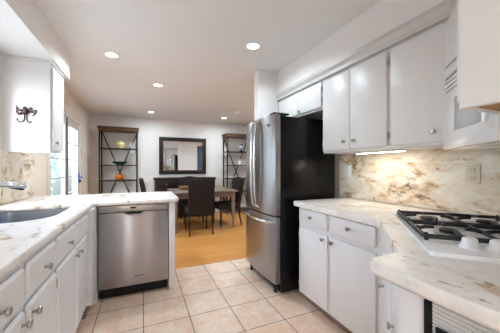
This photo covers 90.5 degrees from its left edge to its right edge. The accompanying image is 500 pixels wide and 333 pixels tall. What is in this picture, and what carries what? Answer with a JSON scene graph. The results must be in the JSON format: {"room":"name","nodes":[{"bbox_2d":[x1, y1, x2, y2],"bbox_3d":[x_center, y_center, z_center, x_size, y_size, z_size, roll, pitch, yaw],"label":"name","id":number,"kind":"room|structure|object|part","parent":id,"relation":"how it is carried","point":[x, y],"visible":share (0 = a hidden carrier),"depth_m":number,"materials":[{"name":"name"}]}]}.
{"room":"kitchen","nodes":[
{"label":"kitchen","id":0,"kind":"room"},
{"bbox_2d":[0,0,69,78],"bbox_3d":[-1.457,-1.085,1.100,0.365,0.270,3.280,0,0,-24],"label":"soffit","id":1,"kind":"structure","parent":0,"point":[25,30],"depth_m":1.88,"materials":[{"name":"white paint"}]},
{"bbox_2d":[0,56,89,212],"bbox_3d":[-1.663,0.000,0.967,0.120,2.440,10.300,0,0,-24],"label":"wall","id":2,"kind":"structure","parent":0,"point":[71,103],"depth_m":4.38,"materials":[{"name":"beige paint"}]},
{"bbox_2d":[0,57,0,200],"bbox_3d":[-1.788,-0.315,1.431,0.022,1.170,1.290,0,0,-24],"label":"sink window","id":3,"kind":"structure","parent":2,"relation":"in","point":[0,57],"depth_m":2.02,"materials":[{"name":"white"}]},
{"bbox_2d":[0,151,33,204],"bbox_3d":[-1.771,0.082,1.389,0.020,0.443,2.760,0,0,-24],"label":"backsplash","id":4,"kind":"structure","parent":2,"relation":"attached to","point":[15,167],"depth_m":2.28,"materials":[{"name":"stone"}]},
{"bbox_2d":[0,53,63,153],"bbox_3d":[-1.977,-0.541,2.311,0.377,0.818,0.385,0,0,-24],"label":"upper cabinet","id":5,"kind":"object","parent":2,"relation":"attached to","point":[36,85],"depth_m":2.15,"materials":[{"name":"white wood"}]},
{"bbox_2d":[16,105,36,122],"bbox_3d":[-1.918,-0.454,2.124,0.143,0.146,0.026,0,0,-24],"label":"wall ornament","id":6,"kind":"object","parent":5,"relation":"attached to","point":[25,111],"visible":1,"depth_m":2.12,"materials":[{"name":"brown metal"}]},
{"bbox_3d":[-1.858,-0.532,2.362,0.020,0.785,0.355,0,0,-23],"label":"frame","id":7,"kind":"part","parent":5,"relation":"part of","materials":[{"name":"white wood"}]},
{"bbox_3d":[-1.842,-0.532,2.375,0.020,0.735,0.325,0,0,-23],"label":"door","id":8,"kind":"part","parent":5,"relation":"part of","materials":[{"name":"white wood"}]},
{"bbox_2d":[46,107,81,195],"bbox_3d":[-2.872,0.158,3.920,0.018,2.125,1.890,0,0,-24],"label":"door frame","id":9,"kind":"structure","parent":2,"relation":"in","point":[66,110],"depth_m":3.10,"materials":[{"name":"beige paint"}]},
{"bbox_2d":[50,111,82,223],"bbox_3d":[-2.908,0.190,3.904,0.181,2.060,1.760,0,0,-24],"label":"door","id":10,"kind":"structure","parent":2,"relation":"in","point":[69,121],"depth_m":4.33,"materials":[{"name":"white"}]},
{"bbox_3d":[-2.930,0.190,3.895,0.132,2.060,1.760,0,0,-23],"label":"frame","id":11,"kind":"part","parent":10,"relation":"part of","materials":[{"name":"white wood"}]},
{"bbox_2d":[175,256,245,268],"bbox_3d":[-1.134,1.217,2.909,2.400,0.006,0.060,0,0,-24],"label":"trim","id":12,"kind":"structure","parent":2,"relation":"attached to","point":[241,257],"depth_m":3.17,"materials":[{"name":"brown wood"}]},
{"bbox_2d":[90,114,245,206],"bbox_3d":[-1.496,0.000,6.601,4.680,2.440,0.100,0,0,-24],"label":"wall","id":13,"kind":"structure","parent":0,"point":[150,129],"depth_m":6.11,"materials":[{"name":"white paint"}]},
{"bbox_2d":[159,137,205,173],"bbox_3d":[-1.725,-0.300,6.419,1.184,0.940,0.049,0,0,-24],"label":"wall mirror","id":14,"kind":"object","parent":13,"relation":"attached to","point":[177,155],"visible":1,"depth_m":6.40,"materials":[{"name":"brown wood"}]},
{"bbox_3d":[-1.728,-0.300,6.427,1.008,0.764,0.010,0,0,-23],"label":"glass","id":15,"kind":"part","parent":14,"relation":"part of","materials":[{"name":"white mirror"}]},
{"bbox_2d":[35,0,380,124],"bbox_3d":[0.537,-1.270,1.924,4.880,0.100,10.300,0,0,-24],"label":"ceiling","id":16,"kind":"structure","parent":0,"point":[196,49],"depth_m":2.48,"materials":[{"name":"white paint"}]},
{"bbox_2d":[103,51,120,57],"bbox_3d":[-1.495,-1.217,2.687,0.170,0.006,0.170,0,0,-24],"label":"recessed light","id":17,"kind":"object","parent":16,"relation":"in","point":[109,54],"visible":1,"depth_m":2.67,"materials":[{"name":"white plastic"}]},
{"bbox_2d":[152,83,163,86],"bbox_3d":[-1.362,-1.217,3.671,0.170,0.006,0.170,0,0,-24],"label":"recessed light","id":18,"kind":"object","parent":16,"relation":"in","point":[153,84],"visible":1,"depth_m":3.67,"materials":[{"name":"white plastic"}]},
{"bbox_2d":[245,42,260,49],"bbox_3d":[0.030,-1.217,2.489,0.170,0.006,0.170,0,0,-24],"label":"recessed light","id":19,"kind":"object","parent":16,"relation":"in","point":[250,45],"visible":1,"depth_m":2.48,"materials":[{"name":"white plastic"}]},
{"bbox_2d":[76,210,345,332],"bbox_3d":[0.537,1.270,1.924,4.880,0.100,10.300,0,0,-24],"label":"floor","id":20,"kind":"structure","parent":0,"point":[225,296],"depth_m":2.26,"materials":[{"name":"tile"}]},
{"bbox_2d":[0,263,32,332],"bbox_3d":[-1.037,0.784,0.641,0.649,0.872,0.403,0,0,-24],"label":"base cabinet","id":21,"kind":"object","parent":20,"relation":"on","point":[12,285],"visible":0.98,"depth_m":0.85,"materials":[{"name":"white wood"}]},
{"bbox_3d":[-0.753,0.445,0.765,0.029,0.031,0.031,0,0,-23],"label":"knob","id":22,"kind":"part","parent":21,"relation":"part of","materials":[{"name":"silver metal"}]},
{"bbox_3d":[-0.794,0.734,0.747,0.020,0.772,0.403,0,0,-23],"label":"frame","id":23,"kind":"part","parent":21,"relation":"part of","materials":[{"name":"white wood"}]},
{"bbox_3d":[-0.775,0.438,0.755,0.020,0.135,0.379,0,0,-23],"label":"drawer","id":24,"kind":"part","parent":21,"relation":"part of","materials":[{"name":"white wood"}]},
{"bbox_3d":[-0.775,0.812,0.755,0.020,0.565,0.379,0,0,-23],"label":"door","id":25,"kind":"part","parent":21,"relation":"part of","materials":[{"name":"white wood"}]},
{"bbox_3d":[-0.815,0.575,0.908,0.029,0.031,0.031,0,0,-23],"label":"knob","id":26,"kind":"part","parent":21,"relation":"part of","materials":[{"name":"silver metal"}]},
{"bbox_2d":[21,238,56,332],"bbox_3d":[-1.192,0.784,0.996,0.649,0.872,0.367,0,0,-24],"label":"base cabinet","id":27,"kind":"object","parent":20,"relation":"on","point":[39,304],"visible":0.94,"depth_m":1.08,"materials":[{"name":"white wood"}]},
{"bbox_3d":[-0.854,0.575,0.997,0.029,0.031,0.031,0,0,-23],"label":"knob","id":28,"kind":"part","parent":27,"relation":"part of","materials":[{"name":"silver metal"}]},
{"bbox_3d":[-0.930,0.438,1.110,0.020,0.135,0.343,0,0,-23],"label":"drawer","id":29,"kind":"part","parent":27,"relation":"part of","materials":[{"name":"white wood"}]},
{"bbox_3d":[-0.930,0.812,1.110,0.020,0.565,0.343,0,0,-23],"label":"door","id":30,"kind":"part","parent":27,"relation":"part of","materials":[{"name":"white wood"}]},
{"bbox_3d":[-0.907,0.445,1.120,0.029,0.031,0.031,0,0,-23],"label":"knob","id":31,"kind":"part","parent":27,"relation":"part of","materials":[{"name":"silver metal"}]},
{"bbox_2d":[53,223,79,332],"bbox_3d":[-1.346,0.784,1.351,0.649,0.872,0.403,0,0,-24],"label":"base cabinet","id":32,"kind":"object","parent":20,"relation":"on","point":[64,269],"visible":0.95,"depth_m":1.43,"materials":[{"name":"white wood"}]},
{"bbox_3d":[-1.102,0.734,1.457,0.020,0.772,0.403,0,0,-23],"label":"frame","id":33,"kind":"part","parent":32,"relation":"part of","materials":[{"name":"white wood"}]},
{"bbox_3d":[-1.084,0.438,1.465,0.020,0.135,0.379,0,0,-23],"label":"drawer","id":34,"kind":"part","parent":32,"relation":"part of","materials":[{"name":"white wood"}]},
{"bbox_3d":[-1.084,0.812,1.465,0.020,0.565,0.379,0,0,-23],"label":"door","id":35,"kind":"part","parent":32,"relation":"part of","materials":[{"name":"white wood"}]},
{"bbox_2d":[73,213,87,328],"bbox_3d":[-1.503,0.784,1.712,0.649,0.872,0.381,0,0,-24],"label":"base cabinet","id":36,"kind":"object","parent":20,"relation":"on","point":[81,245],"visible":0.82,"depth_m":1.78,"materials":[{"name":"white wood"}]},
{"bbox_3d":[-1.259,0.734,1.818,0.020,0.772,0.381,0,0,-23],"label":"frame","id":37,"kind":"part","parent":36,"relation":"part of","materials":[{"name":"white wood"}]},
{"bbox_3d":[-1.241,0.438,1.826,0.020,0.135,0.357,0,0,-23],"label":"drawer","id":38,"kind":"part","parent":36,"relation":"part of","materials":[{"name":"white wood"}]},
{"bbox_2d":[97,125,138,193],"bbox_3d":[-2.981,0.160,5.653,0.821,2.120,0.415,0,0,-24],"label":"bookcase","id":39,"kind":"object","parent":20,"relation":"on","point":[114,129],"visible":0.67,"depth_m":5.61,"materials":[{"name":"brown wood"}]},
{"bbox_3d":[-3.256,0.203,5.361,0.028,2.035,0.028,0,0,-23],"label":"post","id":40,"kind":"part","parent":39,"relation":"part of","materials":[{"name":"black metal"}]},
{"bbox_3d":[-3.388,0.203,5.664,0.028,2.035,0.028,0,0,-23],"label":"post","id":41,"kind":"part","parent":39,"relation":"part of","materials":[{"name":"black metal"}]},
{"bbox_3d":[-2.918,-0.417,5.508,0.705,0.022,0.022,0,0,-23],"label":"rail","id":42,"kind":"part","parent":39,"relation":"part of","materials":[{"name":"black metal"}]},
{"bbox_3d":[-2.918,-0.047,5.508,0.705,0.022,0.022,0,0,-23],"label":"rail","id":43,"kind":"part","parent":39,"relation":"part of","materials":[{"name":"black metal"}]},
{"bbox_3d":[-2.918,0.293,5.508,0.705,0.022,0.022,0,0,-23],"label":"rail","id":44,"kind":"part","parent":39,"relation":"part of","materials":[{"name":"black metal"}]},
{"bbox_2d":[111,161,126,164],"bbox_3d":[-2.967,-0.098,5.645,0.330,0.075,0.205,0,0,-24],"label":"serving dish","id":45,"kind":"object","parent":39,"relation":"on","point":[113,162],"visible":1,"depth_m":5.57,"materials":[{"name":"green ceramic"}]},
{"bbox_2d":[114,140,126,147],"bbox_3d":[-2.933,-0.528,5.616,0.193,0.195,0.193,0,0,22],"label":"tureen","id":46,"kind":"object","parent":39,"relation":"on","point":[120,144],"visible":0.88,"depth_m":5.56,"materials":[{"name":"beige ceramic"}]},
{"bbox_2d":[115,172,125,179],"bbox_3d":[-2.979,0.191,5.634,0.184,0.178,0.215,0,0,24],"label":"teapot","id":47,"kind":"object","parent":39,"relation":"on","point":[119,176],"visible":1,"depth_m":5.59,"materials":[{"name":"orange ceramic"}]},
{"bbox_2d":[123,139,131,147],"bbox_3d":[-2.889,-0.549,5.818,0.230,0.227,0.049,0,0,-24],"label":"plate","id":48,"kind":"object","parent":39,"relation":"on","point":[129,143],"visible":0.66,"depth_m":5.83,"materials":[{"name":"white ceramic"}]},
{"bbox_3d":[-2.580,0.203,5.655,0.028,2.035,0.028,0,0,-23],"label":"post","id":49,"kind":"part","parent":39,"relation":"part of","materials":[{"name":"black metal"}]},
{"bbox_2d":[81,202,174,319],"bbox_3d":[-1.200,0.784,2.520,0.798,0.872,0.856,0,0,-24],"label":"base cabinet","id":50,"kind":"object","parent":20,"relation":"on","point":[92,231],"visible":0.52,"depth_m":2.16,"materials":[{"name":"white wood"}]},
{"bbox_2d":[0,191,178,278],"bbox_3d":[-1.064,0.325,1.552,1.403,0.040,2.995,0,0,-24],"label":"countertop","id":51,"kind":"structure","parent":50,"relation":"on","point":[18,240],"depth_m":1.58,"materials":[{"name":"stone"}]},
{"bbox_2d":[0,182,27,189],"bbox_3d":[-1.680,0.197,1.621,0.113,0.216,0.339,0,0,42],"label":"faucet","id":52,"kind":"object","parent":51,"relation":"on","point":[12,185],"visible":1,"depth_m":1.67,"materials":[{"name":"silver metal"}]},
{"bbox_3d":[-1.706,0.146,1.603,0.218,0.104,0.041,0,0,-34],"label":"spout","id":53,"kind":"part","parent":52,"relation":"part of","materials":[{"name":"silver metal"}]},
{"bbox_2d":[0,209,66,239],"bbox_3d":[-1.542,0.433,1.669,0.500,0.174,0.740,0,0,-24],"label":"sink","id":54,"kind":"object","parent":51,"relation":"in","point":[7,217],"visible":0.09,"depth_m":1.96,"materials":[{"name":"silver metal"}]},
{"bbox_3d":[-0.904,0.784,2.766,0.058,0.872,0.605,0,0,-23],"label":"panel","id":55,"kind":"part","parent":50,"relation":"part of","materials":[{"name":"white wood"}]},
{"bbox_2d":[98,203,167,298],"bbox_3d":[-1.207,0.781,2.617,0.601,0.854,0.607,0,0,-24],"label":"dishwasher","id":56,"kind":"object","parent":20,"relation":"on","point":[132,239],"visible":1,"depth_m":2.35,"materials":[{"name":"silver metal"}]},
{"bbox_3d":[-1.099,0.385,2.369,0.601,0.062,0.034,0,0,-23],"label":"control panel","id":57,"kind":"part","parent":56,"relation":"part of","materials":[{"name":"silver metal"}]},
{"bbox_3d":[-1.114,1.164,2.403,0.589,0.088,0.015,0,0,-23],"label":"kick plate","id":58,"kind":"part","parent":56,"relation":"part of","materials":[{"name":"black plastic"}]},
{"bbox_2d":[139,178,145,191],"bbox_3d":[-1.860,0.713,4.875,0.583,1.019,0.470,0,0,-21],"label":"dining chair","id":59,"kind":"object","parent":20,"relation":"on","point":[141,180],"visible":0.27,"depth_m":4.58,"materials":[{"name":"black fabric"}]},
{"bbox_2d":[153,177,215,215],"bbox_3d":[-1.617,0.734,6.190,1.470,0.972,0.507,0,0,-24],"label":"sideboard","id":60,"kind":"object","parent":20,"relation":"on","point":[161,184],"visible":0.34,"depth_m":5.84,"materials":[{"name":"brown wood"}]},
{"bbox_3d":[-1.956,0.395,5.803,0.450,0.170,0.016,0,0,-23],"label":"drawer","id":61,"kind":"part","parent":60,"relation":"part of","materials":[{"name":"brown wood"}]},
{"bbox_3d":[-1.530,0.810,5.988,0.450,0.620,0.016,0,0,-23],"label":"door","id":62,"kind":"part","parent":60,"relation":"part of","materials":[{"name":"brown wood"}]},
{"bbox_2d":[179,176,203,223],"bbox_3d":[-1.325,0.713,5.630,0.470,1.019,0.583,0,0,-24],"label":"dining chair","id":63,"kind":"object","parent":20,"relation":"on","point":[183,181],"visible":0.38,"depth_m":5.72,"materials":[{"name":"black wood"}]},
{"bbox_3d":[-1.302,0.800,5.578,0.470,0.120,0.470,0,0,-23],"label":"seat","id":64,"kind":"part","parent":63,"relation":"part of","materials":[{"name":"black fabric"}]},
{"bbox_3d":[-1.406,0.527,5.817,0.466,0.646,0.174,0,0,-23],"label":"backrest","id":65,"kind":"part","parent":63,"relation":"part of","materials":[{"name":"black fabric"}]},
{"bbox_2d":[184,179,214,236],"bbox_3d":[-0.956,0.713,4.643,0.470,1.019,0.583,0,0,-24],"label":"dining chair","id":66,"kind":"object","parent":20,"relation":"on","point":[200,191],"visible":1,"depth_m":4.42,"materials":[{"name":"black fabric"}]},
{"bbox_3d":[-0.978,0.800,4.694,0.470,0.120,0.470,0,0,-23],"label":"seat","id":67,"kind":"part","parent":66,"relation":"part of","materials":[{"name":"black fabric"}]},
{"bbox_3d":[-0.874,0.527,4.455,0.466,0.646,0.174,0,0,-23],"label":"backrest","id":68,"kind":"part","parent":66,"relation":"part of","materials":[{"name":"black fabric"}]},
{"bbox_3d":[-0.693,1.036,4.554,0.030,0.374,0.085,0,0,-23],"label":"leg","id":69,"kind":"part","parent":66,"relation":"part of","materials":[{"name":"brown wood"}]},
{"bbox_2d":[167,187,237,232],"bbox_3d":[-1.028,0.840,5.223,1.290,0.760,1.000,0,0,-24],"label":"dining table","id":70,"kind":"object","parent":20,"relation":"on","point":[221,192],"visible":0.6,"depth_m":4.96,"materials":[{"name":"brown wood"}]},
{"bbox_3d":[-1.379,0.858,4.613,0.084,0.725,0.084,0,0,-23],"label":"leg","id":71,"kind":"part","parent":70,"relation":"part of","materials":[{"name":"brown wood"}]},
{"bbox_2d":[179,186,187,189],"bbox_3d":[-1.360,0.424,5.134,0.230,0.070,0.230,0,0,-24],"label":"serving bowl","id":72,"kind":"object","parent":70,"relation":"on","point":[180,187],"visible":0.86,"depth_m":5.07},
{"bbox_3d":[-0.342,0.858,5.063,0.084,0.725,0.084,0,0,-23],"label":"leg","id":73,"kind":"part","parent":70,"relation":"part of","materials":[{"name":"brown wood"}]},
{"bbox_2d":[213,177,244,227],"bbox_3d":[-0.470,0.713,5.326,0.583,1.019,0.470,0,0,-29],"label":"dining chair","id":74,"kind":"object","parent":20,"relation":"on","point":[238,182],"visible":0.74,"depth_m":5.23,"materials":[{"name":"black fabric"}]},
{"bbox_3d":[-0.594,1.035,5.026,0.031,0.370,0.031,0,0,-28],"label":"leg","id":75,"kind":"part","parent":74,"relation":"part of","materials":[{"name":"brown wood"}]},
{"bbox_3d":[-0.520,0.800,5.299,0.470,0.120,0.470,0,0,-29],"label":"seat","id":76,"kind":"part","parent":74,"relation":"part of","materials":[{"name":"black fabric"}]},
{"bbox_3d":[-0.291,0.527,5.423,0.174,0.646,0.466,0,0,-29],"label":"backrest","id":77,"kind":"part","parent":74,"relation":"part of","materials":[{"name":"black fabric"}]},
{"bbox_2d":[222,133,245,213],"bbox_3d":[-0.322,0.160,6.809,0.821,2.120,0.415,0,0,-24],"label":"bookcase","id":78,"kind":"object","parent":20,"relation":"on","point":[226,135],"visible":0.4,"depth_m":6.71,"materials":[{"name":"black metal"}]},
{"bbox_3d":[-0.729,0.203,6.820,0.028,2.035,0.028,0,0,-23],"label":"post","id":79,"kind":"part","parent":78,"relation":"part of","materials":[{"name":"black metal"}]},
{"bbox_3d":[-0.597,0.203,6.518,0.028,2.035,0.028,0,0,-23],"label":"post","id":80,"kind":"part","parent":78,"relation":"part of","materials":[{"name":"black metal"}]},
{"bbox_2d":[244,112,334,292],"bbox_3d":[0.387,0.344,2.808,0.816,1.752,0.722,0,0,-24],"label":"refrigerator","id":81,"kind":"object","parent":20,"relation":"on","point":[287,163],"visible":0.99,"depth_m":2.46,"materials":[{"name":"silver metal"}]},
{"bbox_3d":[0.041,-0.025,2.855,0.076,0.980,0.357,0,0,-23],"label":"door","id":82,"kind":"part","parent":81,"relation":"part of","materials":[{"name":"silver metal"}]},
{"bbox_3d":[0.034,-0.035,2.698,0.078,0.929,0.025,0,0,-23],"label":"handle","id":83,"kind":"part","parent":81,"relation":"part of","materials":[{"name":"silver metal"}]},
{"bbox_3d":[0.066,-0.035,2.625,0.078,0.929,0.025,0,0,-23],"label":"handle","id":84,"kind":"part","parent":81,"relation":"part of","materials":[{"name":"silver metal"}]},
{"bbox_3d":[0.056,0.532,2.664,0.093,0.032,0.648,0,0,-23],"label":"handle","id":85,"kind":"part","parent":81,"relation":"part of","materials":[{"name":"silver metal"}]},
{"bbox_3d":[0.113,0.796,2.689,0.076,0.637,0.718,0,0,-23],"label":"freezer drawer","id":86,"kind":"part","parent":81,"relation":"part of","materials":[{"name":"silver metal"}]},
{"bbox_3d":[0.185,-0.025,2.524,0.076,0.980,0.357,0,0,-23],"label":"door","id":87,"kind":"part","parent":81,"relation":"part of","materials":[{"name":"silver metal"}]},
{"bbox_2d":[299,207,336,323],"bbox_3d":[0.781,0.784,2.181,0.649,0.872,0.393,0,0,-24],"label":"base cabinet","id":88,"kind":"object","parent":20,"relation":"on","point":[314,228],"visible":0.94,"depth_m":2.02,"materials":[{"name":"white wood"}]},
{"bbox_3d":[0.520,0.423,2.063,0.020,0.123,0.361,0,0,-23],"label":"drawer","id":89,"kind":"part","parent":88,"relation":"part of","materials":[{"name":"white wood"}]},
{"bbox_3d":[0.520,0.812,2.063,0.020,0.575,0.361,0,0,-23],"label":"door","id":90,"kind":"part","parent":88,"relation":"part of","materials":[{"name":"white wood"}]},
{"bbox_2d":[329,215,378,332],"bbox_3d":[0.945,0.784,1.802,0.649,0.872,0.428,0,0,-24],"label":"base cabinet","id":91,"kind":"object","parent":20,"relation":"on","point":[354,290],"visible":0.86,"depth_m":1.65,"materials":[{"name":"white wood"}]},
{"bbox_3d":[0.685,0.423,1.685,0.020,0.123,0.396,0,0,-23],"label":"drawer","id":92,"kind":"part","parent":91,"relation":"part of","materials":[{"name":"white wood"}]},
{"bbox_2d":[293,198,499,331],"bbox_3d":[0.819,0.326,1.390,1.245,0.041,1.953,0,0,-24],"label":"countertop","id":93,"kind":"structure","parent":91,"relation":"on","point":[470,289],"depth_m":0.75,"materials":[{"name":"stone"}]},
{"bbox_2d":[393,210,499,263],"bbox_3d":[1.007,0.279,1.109,0.530,0.050,0.760,0,0,21],"label":"cooktop","id":94,"kind":"object","parent":93,"relation":"in","point":[468,248],"depth_m":1.04,"materials":[{"name":"white ceramic"}]},
{"bbox_3d":[1.083,0.273,1.314,0.496,0.033,0.295,0,0,22],"label":"burner grate","id":95,"kind":"part","parent":94,"relation":"part of","materials":[{"name":"black metal"}]},
{"bbox_3d":[0.868,0.284,1.084,0.112,0.009,0.112,0,0,21],"label":"burner","id":96,"kind":"part","parent":94,"relation":"part of","materials":[{"name":"black metal"}]},
{"bbox_3d":[0.972,0.273,1.034,0.496,0.033,0.297,0,0,21],"label":"burner grate","id":97,"kind":"part","parent":94,"relation":"part of","materials":[{"name":"black metal"}]},
{"bbox_3d":[0.795,0.272,0.897,0.066,0.035,0.066,0,0,21],"label":"burner knob","id":98,"kind":"part","parent":94,"relation":"part of","materials":[{"name":"white plastic"}]},
{"bbox_3d":[0.870,0.272,0.868,0.066,0.035,0.066,0,0,21],"label":"burner knob","id":99,"kind":"part","parent":94,"relation":"part of","materials":[{"name":"white plastic"}]},
{"bbox_2d":[378,227,398,332],"bbox_3d":[0.702,0.784,1.152,0.149,0.872,0.780,0,0,21],"label":"base cabinet","id":100,"kind":"object","parent":20,"relation":"on","point":[388,292],"visible":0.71,"depth_m":1.24,"materials":[{"name":"white wood"}]},
{"bbox_3d":[0.714,0.792,1.279,0.020,0.615,0.315,0,0,21],"label":"door","id":101,"kind":"part","parent":100,"relation":"part of","materials":[{"name":"white wood"}]},
{"bbox_3d":[0.606,0.685,1.072,0.029,0.031,0.031,0,0,21],"label":"knob","id":102,"kind":"part","parent":100,"relation":"part of","materials":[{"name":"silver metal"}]},
{"bbox_3d":[0.591,0.792,0.967,0.020,0.615,0.330,0,0,21],"label":"door","id":103,"kind":"part","parent":100,"relation":"part of","materials":[{"name":"white wood"}]},
{"bbox_2d":[399,287,424,332],"bbox_3d":[0.600,0.784,0.525,0.080,0.872,0.545,0,0,-24],"label":"base cabinet","id":104,"kind":"object","parent":20,"relation":"on","point":[411,305],"visible":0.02,"depth_m":0.73,"materials":[{"name":"white wood"}]},
{"bbox_2d":[424,299,499,332],"bbox_3d":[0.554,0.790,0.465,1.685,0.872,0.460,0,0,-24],"label":"oven","id":105,"kind":"object","parent":20,"relation":"on","point":[437,318],"visible":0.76,"depth_m":0.63,"materials":[{"name":"silver metal"}]},
{"bbox_2d":[254,70,278,120],"bbox_3d":[0.411,0.000,3.287,0.725,2.440,0.120,0,0,-24],"label":"wall","id":106,"kind":"structure","parent":0,"point":[266,103],"depth_m":3.14,"materials":[{"name":"white paint"}]},
{"bbox_2d":[278,0,444,91],"bbox_3d":[0.660,-1.065,1.781,1.270,0.310,2.840,0,0,-24],"label":"soffit","id":107,"kind":"structure","parent":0,"point":[384,16],"depth_m":2.03,"materials":[{"name":"white paint"}]},
{"bbox_2d":[321,119,461,213],"bbox_3d":[1.288,0.000,2.054,0.100,2.440,2.840,0,0,-24],"label":"wall","id":108,"kind":"structure","parent":0,"point":[336,155],"depth_m":2.70,"materials":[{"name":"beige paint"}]},
{"bbox_2d":[279,80,323,119],"bbox_3d":[0.674,-0.712,2.863,0.373,0.284,0.846,0,0,-24],"label":"upper cabinet","id":109,"kind":"object","parent":108,"relation":"attached to","point":[306,103],"visible":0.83,"depth_m":2.69,"materials":[{"name":"white wood"}]},
{"bbox_3d":[0.460,-0.714,2.985,0.020,0.244,0.413,0,0,-23],"label":"door","id":110,"kind":"part","parent":109,"relation":"part of","materials":[{"name":"white wood"}]},
{"bbox_3d":[0.623,-0.714,2.610,0.020,0.244,0.390,0,0,-23],"label":"door","id":111,"kind":"part","parent":109,"relation":"part of","materials":[{"name":"white wood"}]},
{"bbox_2d":[323,48,411,153],"bbox_3d":[0.985,-0.494,2.148,0.373,0.719,0.706,0,0,-24],"label":"upper cabinet","id":112,"kind":"object","parent":108,"relation":"attached to","point":[356,99],"visible":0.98,"depth_m":1.99,"materials":[{"name":"white wood"}]},
{"bbox_3d":[0.780,-0.494,2.249,0.020,0.675,0.334,0,0,-23],"label":"door","id":113,"kind":"part","parent":112,"relation":"part of","materials":[{"name":"white wood"}]},
{"bbox_3d":[0.917,-0.494,1.934,0.020,0.675,0.340,0,0,-23],"label":"door","id":114,"kind":"part","parent":112,"relation":"part of","materials":[{"name":"white wood"}]},
{"bbox_2d":[355,149,406,153],"bbox_3d":[1.044,-0.127,2.013,0.060,0.016,0.440,0,0,-24],"label":"light","id":115,"kind":"object","parent":112,"relation":"attached to","point":[395,150],"visible":0.98,"depth_m":1.97,"materials":[{"name":"white plastic"}]},
{"bbox_2d":[389,21,447,149],"bbox_3d":[1.201,-0.494,1.650,0.373,0.719,0.376,0,0,-24],"label":"upper cabinet","id":116,"kind":"object","parent":108,"relation":"attached to","point":[418,83],"visible":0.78,"depth_m":1.57,"materials":[{"name":"white wood"}]},
{"bbox_2d":[339,148,499,215],"bbox_3d":[1.377,0.083,1.698,0.020,0.440,2.075,0,0,-24],"label":"backsplash","id":117,"kind":"structure","parent":108,"relation":"attached to","point":[435,179],"depth_m":1.83,"materials":[{"name":"stone"}]},
{"bbox_2d":[342,166,350,176],"bbox_3d":[0.991,0.040,2.546,0.010,0.120,0.120,0,0,-24],"label":"light switch","id":118,"kind":"object","parent":117,"relation":"attached to","point":[346,170],"visible":1,"depth_m":2.54,"materials":[{"name":"white plastic"}]},
{"bbox_2d":[466,164,479,183],"bbox_3d":[1.414,0.040,1.575,0.010,0.120,0.076,0,0,-24],"label":"wall outlet","id":119,"kind":"object","parent":117,"relation":"attached to","point":[472,170],"visible":1,"depth_m":1.57,"materials":[{"name":"beige plastic"}]},
{"bbox_2d":[469,167,475,172],"bbox_3d":[1.412,0.014,1.573,0.004,0.036,0.034,0,0,-23],"label":"socket","id":120,"kind":"object","parent":119,"relation":"attached to","point":[471,169],"depth_m":1.57,"materials":[{"name":"grey plastic"}]},
{"bbox_2d":[469,175,475,180],"bbox_3d":[1.412,0.066,1.573,0.004,0.036,0.034,0,0,-23],"label":"socket","id":121,"kind":"object","parent":119,"relation":"attached to","point":[471,177],"depth_m":1.57,"materials":[{"name":"grey plastic"}]},
{"bbox_2d":[445,5,456,67],"bbox_3d":[1.131,-0.710,1.030,0.314,0.289,0.740,0,0,22],"label":"upper cabinet","id":122,"kind":"object","parent":108,"relation":"attached to","point":[451,22],"visible":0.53,"depth_m":1.33,"materials":[{"name":"white wood"}]},
{"bbox_2d":[444,58,499,150],"bbox_3d":[1.121,-0.329,1.033,0.374,0.468,0.734,0,0,22],"label":"microwave","id":123,"kind":"object","parent":122,"relation":"attached to","point":[464,130],"visible":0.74,"depth_m":1.20,"materials":[{"name":"white plastic"}]},
{"bbox_3d":[1.000,-0.534,1.082,0.033,0.054,0.731,0,0,21],"label":"trim","id":124,"kind":"part","parent":123,"relation":"part of","materials":[{"name":"white ceramic"}]},
{"bbox_3d":[1.029,-0.258,1.164,0.039,0.318,0.556,0,0,22],"label":"door","id":125,"kind":"part","parent":123,"relation":"part of","materials":[{"name":"white ceramic"}]},
{"bbox_3d":[0.907,-0.270,0.940,0.045,0.245,0.018,0,0,22],"label":"handle","id":126,"kind":"part","parent":123,"relation":"part of","materials":[{"name":"white ceramic"}]},
{"bbox_3d":[1.307,0.000,0.448,1.345,2.440,0.120,0,0,-23],"label":"wall","id":127,"kind":"structure","parent":0,"visible":0},
{"bbox_2d":[457,0,499,114],"bbox_3d":[0.745,-0.499,0.525,0.345,0.708,0.439,0,0,-24],"label":"upper cabinet","id":128,"kind":"object","parent":127,"relation":"attached to","point":[478,21],"visible":1,"depth_m":0.58,"materials":[{"name":"white wood"}]},
{"bbox_2d":[275,0,456,100],"bbox_3d":[0.776,-0.905,1.724,0.758,0.100,3.003,0,0,-3],"label":"trim","id":129,"kind":"structure","parent":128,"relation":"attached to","point":[438,14],"depth_m":1.79,"materials":[{"name":"grey wood"}]},
{"bbox_3d":[0.674,-0.498,0.691,0.303,0.667,0.020,0,0,-23],"label":"door","id":130,"kind":"part","parent":128,"relation":"part of","materials":[{"name":"white wood"}]},
{"bbox_3d":[0.681,-0.163,0.672,0.309,0.034,0.020,0,0,-23],"label":"frame","id":131,"kind":"part","parent":128,"relation":"part of","materials":[{"name":"wood"}]},
{"label":"outside","id":132,"kind":"structure","parent":0,"visible":0},
{"bbox_3d":[-7.368,1.405,-2.113,12.800,0.130,26.000,0,0,-23],"label":"ground","id":133,"kind":"structure","parent":132,"visible":0},
{"bbox_2d":[51,154,59,183],"bbox_3d":[-6.338,0.249,7.261,1.170,2.188,1.158,0,0,-24],"label":"shrub","id":134,"kind":"object","parent":133,"relation":"on","point":[53,155],"visible":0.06,"depth_m":7.50,"materials":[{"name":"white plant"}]}
]}

